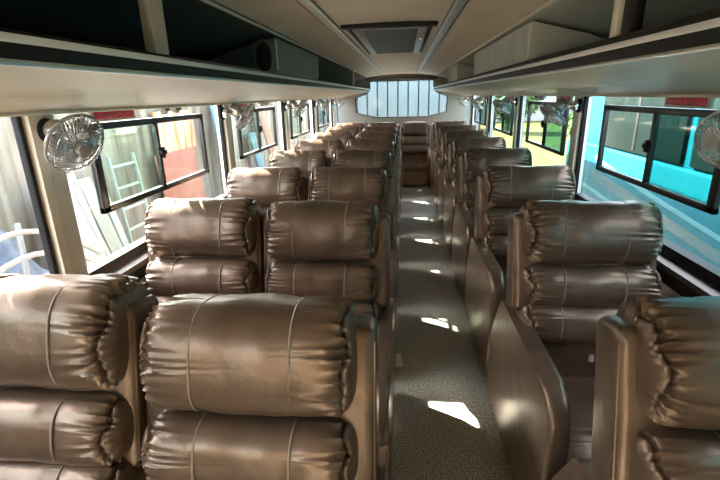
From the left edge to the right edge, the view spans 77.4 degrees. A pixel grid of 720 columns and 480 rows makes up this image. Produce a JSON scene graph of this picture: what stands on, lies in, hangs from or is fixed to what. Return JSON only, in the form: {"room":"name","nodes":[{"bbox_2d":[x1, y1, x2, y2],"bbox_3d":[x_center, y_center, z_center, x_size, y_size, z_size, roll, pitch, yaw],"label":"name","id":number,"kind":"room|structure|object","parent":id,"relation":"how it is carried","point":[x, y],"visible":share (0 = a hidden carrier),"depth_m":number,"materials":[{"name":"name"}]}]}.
{"room":"vehicle interior","nodes":[
{"label":"vehicle interior","id":0,"kind":"room"},
{"bbox_2d":[108,250,147,281],"bbox_3d":[-0.862,-0.392,3.706,0.106,1.620,10.500,0,18,6],"label":"wall","id":1,"kind":"structure","parent":0,"point":[136,267],"depth_m":1.99,"materials":[{"name":"white"}]},
{"bbox_2d":[10,114,88,274],"bbox_3d":[-1.080,-0.127,1.561,0.088,0.698,0.150,0,18,6],"label":"pillar","id":2,"kind":"structure","parent":1,"relation":"attached to","point":[48,187],"depth_m":1.53,"materials":[{"name":"beige"}]},
{"bbox_2d":[37,113,104,171],"bbox_3d":[-0.957,-0.313,1.461,0.195,0.187,0.199,0,18,6],"label":"wall fan","id":3,"kind":"object","parent":2,"relation":"attached to","point":[60,136],"visible":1,"depth_m":1.44,"materials":[{"name":"silver metal"}]},
{"bbox_2d":[83,113,226,274],"bbox_3d":[-0.998,-0.365,2.324,0.062,0.660,1.460,0,18,6],"label":"window","id":4,"kind":"structure","parent":1,"relation":"in","point":[122,256],"depth_m":2.02,"materials":[{"name":"black metal"}]},
{"bbox_2d":[214,104,235,193],"bbox_3d":[-0.927,-0.627,3.105,0.088,0.698,0.150,0,18,6],"label":"pillar","id":5,"kind":"structure","parent":1,"relation":"attached to","point":[224,127],"depth_m":3.06,"materials":[{"name":"beige"}]},
{"bbox_2d":[218,103,254,129],"bbox_3d":[-0.796,-0.820,2.981,0.208,0.174,0.208,0,18,6],"label":"wall fan","id":6,"kind":"object","parent":5,"relation":"attached to","point":[234,109],"visible":1,"depth_m":2.93,"materials":[{"name":"silver metal"}]},
{"bbox_2d":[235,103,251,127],"bbox_3d":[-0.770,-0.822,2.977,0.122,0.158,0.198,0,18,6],"label":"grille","id":7,"kind":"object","parent":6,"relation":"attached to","point":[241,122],"depth_m":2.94,"materials":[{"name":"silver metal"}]},
{"bbox_2d":[237,105,254,129],"bbox_3d":[-0.754,-0.812,2.979,0.121,0.159,0.198,0,18,6],"label":"grille","id":8,"kind":"object","parent":6,"relation":"attached to","point":[245,115],"depth_m":2.95,"materials":[{"name":"silver metal"}]},
{"bbox_2d":[235,107,277,158],"bbox_3d":[-0.847,-0.858,3.849,0.062,0.660,1.420,0,18,6],"label":"window","id":9,"kind":"structure","parent":1,"relation":"in","point":[242,155],"depth_m":3.76,"materials":[{"name":"black metal"}]},
{"bbox_2d":[278,101,289,150],"bbox_3d":[-0.779,-1.114,4.612,0.088,0.698,0.150,0,18,6],"label":"pillar","id":10,"kind":"structure","parent":1,"relation":"attached to","point":[283,115],"depth_m":4.56,"materials":[{"name":"beige"}]},
{"bbox_2d":[283,100,305,117],"bbox_3d":[-0.644,-1.319,4.525,0.208,0.174,0.208,0,18,6],"label":"wall fan","id":11,"kind":"object","parent":10,"relation":"attached to","point":[292,104],"visible":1,"depth_m":4.47,"materials":[{"name":"silver metal"}]},
{"bbox_2d":[295,101,305,117],"bbox_3d":[-0.601,-1.312,4.523,0.121,0.159,0.198,0,18,6],"label":"grille","id":12,"kind":"object","parent":11,"relation":"attached to","point":[302,104],"depth_m":4.49,"materials":[{"name":"silver metal"}]},
{"bbox_2d":[289,103,309,138],"bbox_3d":[-0.699,-1.344,5.351,0.062,0.660,1.410,0,18,6],"label":"window","id":13,"kind":"structure","parent":1,"relation":"in","point":[307,104],"depth_m":5.25,"materials":[{"name":"black metal"}]},
{"bbox_2d":[309,100,317,139],"bbox_3d":[-0.631,-1.599,6.108,0.088,0.698,0.150,0,18,6],"label":"pillar","id":14,"kind":"structure","parent":1,"relation":"attached to","point":[313,111],"depth_m":6.06,"materials":[{"name":"beige"}]},
{"bbox_2d":[314,99,329,111],"bbox_3d":[-0.496,-1.804,6.022,0.208,0.174,0.208,0,18,6],"label":"wall fan","id":15,"kind":"object","parent":14,"relation":"attached to","point":[321,102],"visible":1,"depth_m":5.97,"materials":[{"name":"silver metal"}]},
{"bbox_2d":[328,99,334,126],"bbox_3d":[-0.481,-2.089,7.624,0.088,0.698,0.150,0,18,6],"label":"pillar","id":16,"kind":"structure","parent":1,"relation":"attached to","point":[331,108],"depth_m":7.57,"materials":[{"name":"beige"}]},
{"bbox_2d":[0,0,719,84],"bbox_3d":[0.274,-1.334,3.315,2.530,0.400,10.650,0,18,6],"label":"ceiling","id":17,"kind":"structure","parent":0,"point":[195,29],"depth_m":1.90,"materials":[{"name":"plastic"}]},
{"bbox_2d":[0,0,369,116],"bbox_3d":[-0.577,-1.228,3.376,0.546,0.370,10.440,0,18,6],"label":"luggage rack","id":18,"kind":"object","parent":17,"relation":"attached to","point":[41,74],"visible":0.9,"depth_m":1.23,"materials":[{"name":"beige plastic"}]},
{"bbox_2d":[87,110,135,121],"bbox_3d":[-1.014,-0.522,1.853,0.021,0.056,0.300,0,18,6],"label":"sign","id":19,"kind":"object","parent":18,"relation":"attached to","point":[124,114],"visible":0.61,"depth_m":1.84,"materials":[{"name":"plastic"}]},
{"bbox_2d":[208,37,318,79],"bbox_3d":[-0.596,-1.143,2.957,0.426,0.205,1.229,0,18,6],"label":"box","id":20,"kind":"object","parent":18,"relation":"on","point":[274,55],"visible":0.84,"depth_m":2.40,"materials":[{"name":"beige"}]},
{"bbox_2d":[295,0,383,74],"bbox_3d":[-0.073,-1.383,3.149,0.060,0.020,10.200,0,18,6],"label":"ceiling track","id":21,"kind":"object","parent":17,"relation":"attached to","point":[310,6],"visible":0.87,"depth_m":2.33,"materials":[{"name":"silver metal"}]},
{"bbox_2d":[341,21,437,54],"bbox_3d":[0.231,-1.383,3.156,0.510,0.034,1.710,0,18,6],"label":"roof hatch","id":22,"kind":"object","parent":17,"relation":"attached to","point":[400,37],"visible":0.98,"depth_m":2.75,"materials":[{"name":"grey plastic"}]},
{"bbox_2d":[416,0,469,73],"bbox_3d":[0.534,-1.379,3.091,0.060,0.020,10.200,0,18,6],"label":"ceiling track","id":23,"kind":"object","parent":17,"relation":"attached to","point":[457,6],"visible":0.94,"depth_m":2.43,"materials":[{"name":"silver metal"}]},
{"bbox_2d":[435,0,557,75],"bbox_3d":[0.863,-1.370,3.166,0.016,0.012,10.400,0,18,6],"label":"trim","id":24,"kind":"structure","parent":17,"relation":"attached to","point":[550,2],"depth_m":2.25,"materials":[{"name":"beige"}]},
{"bbox_2d":[433,0,719,97],"bbox_3d":[1.117,-1.216,3.212,0.551,0.370,10.440,0,18,6],"label":"luggage rack","id":25,"kind":"object","parent":17,"relation":"attached to","point":[678,58],"visible":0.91,"depth_m":1.28,"materials":[{"name":"beige plastic"}]},
{"bbox_2d":[450,64,473,81],"bbox_3d":[1.282,-1.886,5.128,0.426,0.205,0.710,0,18,6],"label":"box","id":26,"kind":"object","parent":25,"relation":"on","point":[459,71],"visible":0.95,"depth_m":4.81,"materials":[{"name":"beige"}]},
{"bbox_2d":[473,21,603,74],"bbox_3d":[1.053,-1.138,2.816,0.426,0.205,1.690,0,18,6],"label":"storage box","id":27,"kind":"object","parent":25,"relation":"on","point":[533,40],"visible":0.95,"depth_m":2.05,"materials":[{"name":"beige"}]},
{"bbox_2d":[664,97,714,108],"bbox_3d":[1.257,-0.538,1.729,0.021,0.056,0.300,0,18,6],"label":"lamp","id":28,"kind":"object","parent":25,"relation":"attached to","point":[703,103],"visible":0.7,"depth_m":1.70,"materials":[{"name":"plastic"}]},
{"bbox_2d":[338,74,466,177],"bbox_3d":[0.785,-2.159,8.545,2.390,1.950,0.060,0,18,6],"label":"wall","id":29,"kind":"structure","parent":0,"point":[347,113],"depth_m":8.41,"materials":[{"name":"paint"}]},
{"bbox_2d":[200,0,367,77],"bbox_3d":[-0.342,-1.378,3.283,0.016,0.012,10.400,0,18,6],"label":"trim","id":30,"kind":"structure","parent":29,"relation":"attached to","point":[205,1],"depth_m":2.06,"materials":[{"name":"beige"}]},
{"bbox_2d":[366,75,436,80],"bbox_3d":[0.760,-2.964,8.229,1.290,0.067,0.049,0,18,6],"label":"beam","id":31,"kind":"structure","parent":29,"relation":"attached to","point":[422,76],"depth_m":8.21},
{"bbox_2d":[355,80,447,117],"bbox_3d":[0.765,-2.628,8.384,1.722,0.652,0.062,0,18,6],"label":"window","id":32,"kind":"structure","parent":29,"relation":"in","point":[401,80],"depth_m":8.38,"materials":[{"name":"glass"}]},
{"bbox_2d":[392,178,511,479],"bbox_3d":[0.314,0.415,3.851,2.390,0.060,10.500,0,18,6],"label":"floor","id":33,"kind":"structure","parent":0,"point":[445,427],"depth_m":2.60,"materials":[{"name":"plastic"}]},
{"bbox_2d":[0,273,158,479],"bbox_3d":[-0.781,0.679,1.110,0.539,1.165,0.770,0,18,6],"label":"seat","id":34,"kind":"object","parent":33,"relation":"on","point":[73,405],"visible":0.8,"depth_m":0.99,"materials":[{"name":"brown leather"}]},
{"bbox_2d":[0,386,133,466],"bbox_3d":[-0.767,0.428,1.091,0.492,0.178,0.216,0,5,6],"label":"cushion","id":35,"kind":"object","parent":34,"relation":"on","point":[40,426],"depth_m":0.99,"materials":[{"name":"brown leather"}]},
{"bbox_2d":[0,459,146,479],"bbox_3d":[-0.767,0.576,1.103,0.492,0.178,0.216,0,5,6],"label":"lumbar cushion","id":36,"kind":"object","parent":34,"relation":"on","point":[10,469],"depth_m":1.01,"materials":[{"name":"brown leather"}]},
{"bbox_2d":[144,197,265,303],"bbox_3d":[-0.693,0.400,2.001,0.539,1.147,0.770,0,18,6],"label":"seat","id":37,"kind":"object","parent":33,"relation":"on","point":[195,245],"visible":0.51,"depth_m":1.88,"materials":[{"name":"brown leather"}]},
{"bbox_2d":[153,294,178,303],"bbox_3d":[-0.679,0.305,1.997,0.492,0.178,0.216,0,5,6],"label":"lumbar cushion","id":38,"kind":"object","parent":37,"relation":"on","point":[160,297],"depth_m":1.93,"materials":[{"name":"brown leather"}]},
{"bbox_2d":[145,257,258,294],"bbox_3d":[-0.679,0.157,1.985,0.492,0.178,0.216,0,5,6],"label":"cushion","id":39,"kind":"object","parent":37,"relation":"on","point":[164,275],"depth_m":1.89,"materials":[{"name":"brown leather"}]},
{"bbox_2d":[138,293,388,479],"bbox_3d":[-0.230,0.727,0.992,0.556,1.121,0.930,0,18,6],"label":"seat","id":40,"kind":"object","parent":33,"relation":"on","point":[255,386],"visible":1,"depth_m":0.95,"materials":[{"name":"brown leather"}]},
{"bbox_2d":[141,410,357,479],"bbox_3d":[-0.245,0.473,1.054,0.492,0.180,0.214,0,5,6],"label":"cushion","id":41,"kind":"object","parent":40,"relation":"on","point":[176,444],"depth_m":0.96,"materials":[{"name":"brown leather"}]},
{"bbox_2d":[227,167,308,211],"bbox_3d":[-0.605,0.118,2.891,0.539,1.136,0.770,0,18,6],"label":"seat","id":42,"kind":"object","parent":33,"relation":"on","point":[266,186],"visible":0.18,"depth_m":2.77,"materials":[{"name":"brown leather"}]},
{"bbox_2d":[269,150,330,177],"bbox_3d":[-0.517,-0.169,3.780,0.539,1.136,0.770,0,18,6],"label":"seat","id":43,"kind":"object","parent":33,"relation":"on","point":[306,160],"visible":0.14,"depth_m":3.65,"materials":[{"name":"brown leather"}]},
{"bbox_2d":[295,139,344,158],"bbox_3d":[-0.429,-0.457,4.668,0.539,1.136,0.770,0,18,6],"label":"seat","id":44,"kind":"object","parent":33,"relation":"on","point":[330,146],"visible":0.12,"depth_m":4.54,"materials":[{"name":"brown leather"}]},
{"bbox_2d":[264,200,394,479],"bbox_3d":[-0.143,0.433,1.878,0.556,1.135,0.930,0,18,6],"label":"seat","id":45,"kind":"object","parent":33,"relation":"on","point":[331,248],"visible":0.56,"depth_m":1.84,"materials":[{"name":"brown leather"}]},
{"bbox_2d":[265,261,379,300],"bbox_3d":[-0.157,0.172,1.938,0.492,0.180,0.214,0,5,6],"label":"cushion","id":46,"kind":"object","parent":45,"relation":"on","point":[351,280],"depth_m":1.84,"materials":[{"name":"brown leather"}]},
{"bbox_2d":[352,299,380,322],"bbox_3d":[-0.157,0.320,1.950,0.492,0.180,0.214,0,5,6],"label":"lumbar cushion","id":47,"kind":"object","parent":45,"relation":"on","point":[372,307],"depth_m":1.85,"materials":[{"name":"brown leather"}]},
{"bbox_2d":[313,132,353,146],"bbox_3d":[-0.342,-0.744,5.557,0.539,1.136,0.770,0,18,6],"label":"seat","id":48,"kind":"object","parent":33,"relation":"on","point":[344,137],"visible":0.09,"depth_m":5.43,"materials":[{"name":"brown leather"}]},
{"bbox_2d":[325,127,360,138],"bbox_3d":[-0.254,-1.032,6.445,0.539,1.136,0.770,0,18,6],"label":"seat","id":49,"kind":"object","parent":33,"relation":"on","point":[354,131],"visible":0.06,"depth_m":6.32,"materials":[{"name":"brown leather"}]},
{"bbox_2d":[336,123,365,131],"bbox_3d":[-0.166,-1.319,7.334,0.539,1.136,0.770,0,18,6],"label":"seat","id":50,"kind":"object","parent":33,"relation":"on","point":[360,126],"visible":0.11,"depth_m":7.21,"materials":[{"name":"brown leather"}]},
{"bbox_2d":[308,167,396,361],"bbox_3d":[-0.055,0.145,2.767,0.556,1.135,0.930,0,18,6],"label":"seat","id":51,"kind":"object","parent":33,"relation":"on","point":[346,184],"visible":0.27,"depth_m":2.72,"materials":[{"name":"brown leather"}]},
{"bbox_2d":[331,149,398,299],"bbox_3d":[0.033,-0.142,3.655,0.556,1.135,0.930,0,18,6],"label":"seat","id":52,"kind":"object","parent":33,"relation":"on","point":[362,158],"visible":0.13,"depth_m":3.60,"materials":[{"name":"brown leather"}]},
{"bbox_2d":[345,139,399,241],"bbox_3d":[0.121,-0.430,4.544,0.556,1.135,0.930,0,18,6],"label":"seat","id":53,"kind":"object","parent":33,"relation":"on","point":[366,144],"visible":0.12,"depth_m":4.50,"materials":[{"name":"brown leather"}]},
{"bbox_2d":[355,131,400,203],"bbox_3d":[0.208,-0.717,5.432,0.556,1.135,0.930,0,18,6],"label":"seat","id":54,"kind":"object","parent":33,"relation":"on","point":[373,134],"visible":0.04,"depth_m":5.39,"materials":[{"name":"brown leather"}]},
{"bbox_2d":[362,126,400,209],"bbox_3d":[0.296,-1.005,6.321,0.556,1.135,0.930,0,18,6],"label":"seat","id":55,"kind":"object","parent":33,"relation":"on","point":[375,128],"visible":0.09,"depth_m":6.28,"materials":[{"name":"brown leather"}]},
{"bbox_2d":[368,122,400,158],"bbox_3d":[0.384,-1.292,7.209,0.556,1.135,0.930,0,18,6],"label":"seat","id":56,"kind":"object","parent":33,"relation":"on","point":[382,124],"visible":0.06,"depth_m":7.17,"materials":[{"name":"brown leather"}]},
{"bbox_2d":[401,121,430,187],"bbox_3d":[0.985,-1.524,8.003,0.510,1.122,0.930,0,18,6],"label":"seat","id":57,"kind":"object","parent":33,"relation":"on","point":[415,136],"visible":1,"depth_m":7.96,"materials":[{"name":"brown leather"}]},
{"bbox_2d":[401,161,427,165],"bbox_3d":[0.984,-1.336,8.011,0.500,0.100,0.340,0,18,6],"label":"seat cushion","id":58,"kind":"object","parent":57,"relation":"on","point":[402,162],"depth_m":7.99,"materials":[{"name":"brown leather"}]},
{"bbox_2d":[401,145,428,153],"bbox_3d":[0.992,-1.628,8.076,0.492,0.180,0.216,0,5,6],"label":"lumbar cushion","id":59,"kind":"object","parent":57,"relation":"on","point":[406,149],"depth_m":7.98,"materials":[{"name":"brown leather"}]},
{"bbox_2d":[402,136,428,144],"bbox_3d":[0.992,-1.776,8.064,0.492,0.180,0.216,0,5,6],"label":"cushion","id":60,"kind":"object","parent":57,"relation":"on","point":[406,140],"depth_m":7.97,"materials":[{"name":"brown leather"}]},
{"bbox_2d":[430,121,467,194],"bbox_3d":[1.437,-1.284,7.105,0.593,1.134,0.925,0,18,6],"label":"seat","id":61,"kind":"object","parent":33,"relation":"on","point":[438,124],"visible":0.18,"depth_m":7.09,"materials":[{"name":"brown leather"}]},
{"bbox_2d":[433,125,476,208],"bbox_3d":[1.349,-0.997,6.217,0.593,1.134,0.925,0,18,6],"label":"seat","id":62,"kind":"object","parent":33,"relation":"on","point":[442,129],"visible":0.28,"depth_m":6.19,"materials":[{"name":"brown leather"}]},
{"bbox_2d":[437,130,488,229],"bbox_3d":[1.262,-0.709,5.328,0.593,1.134,0.925,0,18,6],"label":"seat","id":63,"kind":"object","parent":33,"relation":"on","point":[449,136],"visible":0.27,"depth_m":5.30,"materials":[{"name":"brown leather"}]},
{"bbox_2d":[443,137,505,258],"bbox_3d":[1.174,-0.422,4.440,0.593,1.134,0.925,0,18,6],"label":"seat","id":64,"kind":"object","parent":33,"relation":"on","point":[459,145],"visible":0.36,"depth_m":4.41,"materials":[{"name":"brown leather"}]},
{"bbox_2d":[452,147,531,302],"bbox_3d":[1.086,-0.134,3.551,0.593,1.134,0.925,0,18,6],"label":"seat","id":65,"kind":"object","parent":33,"relation":"on","point":[474,161],"visible":0.39,"depth_m":3.51,"materials":[{"name":"brown leather"}]},
{"bbox_2d":[462,200,474,219],"bbox_3d":[1.095,-0.247,3.624,0.531,0.179,0.217,0,5,6],"label":"lumbar cushion","id":66,"kind":"object","parent":65,"relation":"on","point":[467,205],"depth_m":3.55,"materials":[{"name":"brown leather"}]},
{"bbox_2d":[463,180,474,199],"bbox_3d":[1.095,-0.395,3.611,0.531,0.179,0.217,0,5,6],"label":"cushion","id":67,"kind":"object","parent":65,"relation":"on","point":[468,185],"depth_m":3.55,"materials":[{"name":"brown leather"}]},
{"bbox_2d":[465,165,575,376],"bbox_3d":[0.998,0.153,2.663,0.593,1.134,0.925,0,18,6],"label":"seat","id":68,"kind":"object","parent":33,"relation":"on","point":[501,191],"visible":0.35,"depth_m":2.62,"materials":[{"name":"brown leather"}]},
{"bbox_2d":[480,235,507,260],"bbox_3d":[1.008,0.041,2.736,0.531,0.179,0.217,0,5,6],"label":"lumbar cushion","id":69,"kind":"object","parent":68,"relation":"on","point":[498,244],"depth_m":2.66,"materials":[{"name":"brown leather"}]},
{"bbox_2d":[482,208,519,234],"bbox_3d":[1.007,-0.108,2.723,0.531,0.179,0.217,0,5,6],"label":"cushion","id":70,"kind":"object","parent":68,"relation":"on","point":[494,220],"depth_m":2.65,"materials":[{"name":"brown leather"}]},
{"bbox_2d":[487,200,663,479],"bbox_3d":[0.910,0.441,1.774,0.593,1.134,0.925,0,18,6],"label":"seat","id":71,"kind":"object","parent":33,"relation":"on","point":[572,264],"visible":0.69,"depth_m":1.74,"materials":[{"name":"brown leather"}]},
{"bbox_2d":[516,303,620,343],"bbox_3d":[0.920,0.328,1.847,0.531,0.179,0.217,0,5,6],"label":"lumbar cushion","id":72,"kind":"object","parent":71,"relation":"on","point":[554,323],"depth_m":1.76,"materials":[{"name":"brown leather"}]},
{"bbox_2d":[561,376,594,430],"bbox_3d":[0.908,0.646,1.748,0.500,0.100,0.420,0,18,6],"label":"seat cushion","id":73,"kind":"object","parent":71,"relation":"on","point":[579,389],"depth_m":1.71,"materials":[{"name":"brown leather"}]},
{"bbox_2d":[520,264,661,305],"bbox_3d":[0.920,0.180,1.834,0.531,0.179,0.217,0,5,6],"label":"cushion","id":74,"kind":"object","parent":71,"relation":"on","point":[540,284],"depth_m":1.74,"materials":[{"name":"brown leather"}]},
{"bbox_2d":[551,295,719,479],"bbox_3d":[0.823,0.728,0.886,0.593,1.134,0.925,0,18,6],"label":"seat","id":75,"kind":"object","parent":33,"relation":"on","point":[656,408],"visible":1,"depth_m":0.90,"materials":[{"name":"brown leather"}]},
{"bbox_2d":[629,425,719,479],"bbox_3d":[0.832,0.467,0.946,0.531,0.179,0.217,0,5,6],"label":"cushion","id":76,"kind":"object","parent":75,"relation":"on","point":[656,452],"depth_m":0.89,"materials":[{"name":"brown leather"}]},
{"bbox_2d":[656,253,719,296],"bbox_3d":[1.451,-0.377,3.482,0.106,1.620,10.500,0,18,6],"label":"wall","id":77,"kind":"structure","parent":0,"point":[677,280],"depth_m":1.73,"materials":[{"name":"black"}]},
{"bbox_2d":[469,95,475,124],"bbox_3d":[1.850,-2.074,7.399,0.088,0.698,0.150,0,18,6],"label":"pillar","id":78,"kind":"structure","parent":77,"relation":"attached to","point":[471,116],"depth_m":7.35,"materials":[{"name":"beige"}]},
{"bbox_2d":[474,98,486,125],"bbox_3d":[1.767,-1.816,6.633,0.062,0.660,1.430,0,18,6],"label":"window","id":79,"kind":"structure","parent":77,"relation":"in","point":[475,120],"depth_m":6.55,"materials":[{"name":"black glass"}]},
{"bbox_2d":[486,95,494,136],"bbox_3d":[1.700,-1.583,5.883,0.088,0.698,0.150,0,18,6],"label":"pillar","id":80,"kind":"structure","parent":77,"relation":"attached to","point":[490,107],"depth_m":5.83,"materials":[{"name":"beige"}]},
{"bbox_2d":[470,96,487,109],"bbox_3d":[1.561,-1.799,5.904,0.209,0.174,0.245,0,18,6],"label":"wall fan","id":81,"kind":"object","parent":80,"relation":"attached to","point":[480,99],"visible":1,"depth_m":5.88,"materials":[{"name":"silver metal"}]},
{"bbox_2d":[493,99,514,135],"bbox_3d":[1.619,-1.329,5.127,0.062,0.660,1.410,0,18,6],"label":"window","id":82,"kind":"structure","parent":77,"relation":"in","point":[501,130],"depth_m":5.03,"materials":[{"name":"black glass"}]},
{"bbox_2d":[512,96,525,147],"bbox_3d":[1.552,-1.099,4.386,0.088,0.698,0.150,0,18,6],"label":"pillar","id":83,"kind":"structure","parent":77,"relation":"attached to","point":[519,117],"depth_m":4.34,"materials":[{"name":"beige"}]},
{"bbox_2d":[493,97,517,114],"bbox_3d":[1.413,-1.315,4.408,0.209,0.174,0.245,0,18,6],"label":"wall fan","id":84,"kind":"object","parent":83,"relation":"attached to","point":[506,101],"visible":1,"depth_m":4.38,"materials":[{"name":"silver metal"}]},
{"bbox_2d":[493,103,507,114],"bbox_3d":[1.386,-1.298,4.436,0.152,0.129,0.197,0,18,6],"label":"grille","id":85,"kind":"object","parent":84,"relation":"attached to","point":[504,110],"depth_m":4.40,"materials":[{"name":"silver metal"}]},
{"bbox_2d":[525,101,569,165],"bbox_3d":[1.470,-0.843,3.625,0.062,0.660,1.420,0,18,6],"label":"window","id":86,"kind":"structure","parent":77,"relation":"in","point":[543,124],"depth_m":3.53,"materials":[{"name":"black metal"}]},
{"bbox_2d":[567,96,592,192],"bbox_3d":[1.404,-0.612,2.880,0.088,0.698,0.150,0,18,6],"label":"pillar","id":87,"kind":"structure","parent":77,"relation":"attached to","point":[580,121],"depth_m":2.84,"materials":[{"name":"beige"}]},
{"bbox_2d":[539,98,582,125],"bbox_3d":[1.260,-0.815,2.864,0.209,0.174,0.245,0,18,6],"label":"wall fan","id":88,"kind":"object","parent":87,"relation":"attached to","point":[561,104],"visible":1,"depth_m":2.84,"materials":[{"name":"silver metal"}]},
{"bbox_2d":[539,106,563,125],"bbox_3d":[1.234,-0.799,2.892,0.152,0.129,0.197,0,18,6],"label":"grille","id":89,"kind":"object","parent":88,"relation":"attached to","point":[547,111],"depth_m":2.87,"materials":[{"name":"silver metal"}]},
{"bbox_2d":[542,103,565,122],"bbox_3d":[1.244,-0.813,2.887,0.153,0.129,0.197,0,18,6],"label":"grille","id":90,"kind":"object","parent":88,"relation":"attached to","point":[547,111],"depth_m":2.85,"materials":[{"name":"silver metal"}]},
{"bbox_2d":[574,105,719,289],"bbox_3d":[1.319,-0.349,2.100,0.062,0.660,1.460,0,18,6],"label":"window","id":91,"kind":"structure","parent":77,"relation":"in","point":[698,266],"depth_m":1.87,"materials":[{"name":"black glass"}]},
{"bbox_3d":[1.251,-0.112,1.336,0.088,0.698,0.150,0,18,6],"label":"pillar","id":92,"kind":"structure","parent":77,"relation":"attached to","visible":0},
{"bbox_2d":[694,110,719,168],"bbox_3d":[1.115,-0.291,1.300,0.191,0.200,0.214,0,18,6],"label":"wall fan","id":93,"kind":"object","parent":92,"relation":"attached to","point":[709,140],"visible":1,"depth_m":1.36,"materials":[{"name":"silver metal"}]},
{"bbox_2d":[698,115,719,162],"bbox_3d":[1.107,-0.298,1.322,0.081,0.183,0.198,-14,22,-35],"label":"grille","id":94,"kind":"object","parent":93,"relation":"attached to","point":[709,140],"depth_m":1.35,"materials":[{"name":"silver metal"}]},
{"label":"outside","id":95,"kind":"structure","parent":0,"visible":0},
{"bbox_3d":[5.012,-3.942,20.399,38.000,0.200,78.000,0,18,6],"label":"ground","id":96,"kind":"structure","parent":95,"visible":0},
{"bbox_2d":[0,229,48,274],"bbox_3d":[-2.910,0.672,3.738,1.586,1.576,1.638,15,24,41],"label":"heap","id":97,"kind":"object","parent":96,"relation":"on","point":[9,251],"visible":0.02,"depth_m":3.65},
{"bbox_2d":[14,223,30,274],"bbox_3d":[-2.243,0.408,3.072,0.040,0.970,0.604,-12,21,-30],"label":"pole","id":98,"kind":"object","parent":97,"relation":"on","point":[20,239],"visible":0.35,"depth_m":3.12,"materials":[{"name":"grey"}]},
{"bbox_2d":[0,251,98,272],"bbox_3d":[-2.223,0.295,3.007,0.036,0.393,1.621,0,18,6],"label":"pipe","id":99,"kind":"object","parent":97,"relation":"on","point":[16,261],"visible":0.46,"depth_m":2.97,"materials":[{"name":"grey"}]},
{"bbox_2d":[0,229,100,254],"bbox_3d":[-2.276,0.161,2.969,0.036,0.432,1.622,0,18,6],"label":"pipe","id":100,"kind":"object","parent":97,"relation":"on","point":[23,231],"visible":0.58,"depth_m":3.04,"materials":[{"name":"grey"}]},
{"bbox_2d":[66,172,98,229],"bbox_3d":[-3.670,-0.073,6.050,0.411,1.617,0.420,0,18,6],"label":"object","id":101,"kind":"structure","parent":96,"relation":"on","point":[71,177],"depth_m":6.03,"materials":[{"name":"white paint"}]},
{"bbox_2d":[68,182,110,266],"bbox_3d":[-3.468,0.077,5.699,0.539,1.540,0.600,0,18,6],"label":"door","id":102,"kind":"structure","parent":96,"relation":"on","point":[90,235],"depth_m":5.77,"materials":[{"name":"white paint"}]},
{"bbox_2d":[77,177,122,253],"bbox_3d":[-3.608,-0.137,6.425,0.446,1.505,0.260,0,18,6],"label":"plank","id":103,"kind":"object","parent":96,"relation":"on","point":[103,222],"visible":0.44,"depth_m":6.33,"materials":[{"name":"wood"}]},
{"bbox_2d":[90,171,128,247],"bbox_3d":[-3.609,-0.250,6.663,0.396,1.574,0.140,0,18,6],"label":"plank","id":104,"kind":"object","parent":96,"relation":"on","point":[113,216],"visible":0.3,"depth_m":6.66,"materials":[{"name":"white paint"}]},
{"bbox_2d":[105,152,147,243],"bbox_3d":[-3.642,-0.518,7.266,0.215,1.718,0.668,0,18,6],"label":"ladder","id":105,"kind":"object","parent":96,"relation":"on","point":[108,161],"visible":0.61,"depth_m":7.06,"materials":[{"name":"metal"}]},
{"bbox_2d":[0,100,309,269],"bbox_3d":[-3.579,-2.569,11.135,0.138,3.250,34.000,0,18,6],"label":"building","id":106,"kind":"structure","parent":96,"relation":"on","point":[16,206],"depth_m":7.62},
{"bbox_2d":[154,147,205,198],"bbox_3d":[-3.519,-1.008,9.048,0.189,1.552,1.600,0,18,6],"label":"panel","id":107,"kind":"object","parent":96,"relation":"on","point":[178,164],"visible":0.51,"depth_m":9.00,"materials":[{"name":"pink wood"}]},
{"bbox_2d":[151,110,195,152],"bbox_3d":[-3.631,-2.149,8.848,0.040,0.750,1.500,0,18,6],"label":"panel","id":108,"kind":"object","parent":107,"relation":"on","point":[176,135],"visible":0.71,"depth_m":8.85,"materials":[{"name":"brown wood"}]},
{"bbox_2d":[248,132,264,167],"bbox_3d":[-2.979,-2.386,13.299,0.347,1.554,0.500,0,18,6],"label":"sheet","id":109,"kind":"object","parent":96,"relation":"on","point":[252,136],"visible":0.56,"depth_m":13.17,"materials":[{"name":"plastic"}]},
{"bbox_2d":[255,103,276,155],"bbox_3d":[-2.805,-3.066,14.012,0.557,2.406,0.700,0,18,6],"label":"board","id":110,"kind":"object","parent":96,"relation":"on","point":[263,119],"visible":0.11,"depth_m":13.82,"materials":[{"name":"wood"}]},
{"bbox_2d":[308,80,481,139],"bbox_3d":[0.840,-3.183,11.238,4.267,4.150,0.200,0,18,6],"label":"fence","id":111,"kind":"object","parent":96,"relation":"on","point":[392,98],"visible":0.16,"depth_m":11.05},
{"bbox_2d":[480,120,568,165],"bbox_3d":[13.967,-6.603,27.626,17.600,0.030,41.000,0,18,6],"label":"lawn","id":112,"kind":"structure","parent":96,"relation":"on","point":[540,156],"depth_m":23.96,"materials":[{"name":"green plant"}]},
{"bbox_2d":[482,95,540,131],"bbox_3d":[9.291,-8.397,27.999,3.900,3.435,3.706,0,18,6],"label":"leafy tree","id":113,"kind":"object","parent":112,"relation":"on","point":[507,118],"visible":0.15,"depth_m":27.59,"materials":[{"name":"green plant"}]},
{"bbox_2d":[481,96,574,121],"bbox_3d":[14.081,-13.040,40.839,18.600,4.200,4.600,0,18,6],"label":"building","id":114,"kind":"structure","parent":112,"relation":"on","point":[538,116],"depth_m":39.26,"materials":[{"name":"grey"}]},
{"bbox_2d":[565,97,719,267],"bbox_3d":[3.474,0.821,0.239,2.420,3.130,12.600,0,18,6],"label":"bus","id":115,"kind":"object","parent":96,"relation":"on","point":[677,166],"visible":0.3,"depth_m":3.94,"materials":[{"name":"teal paint"}]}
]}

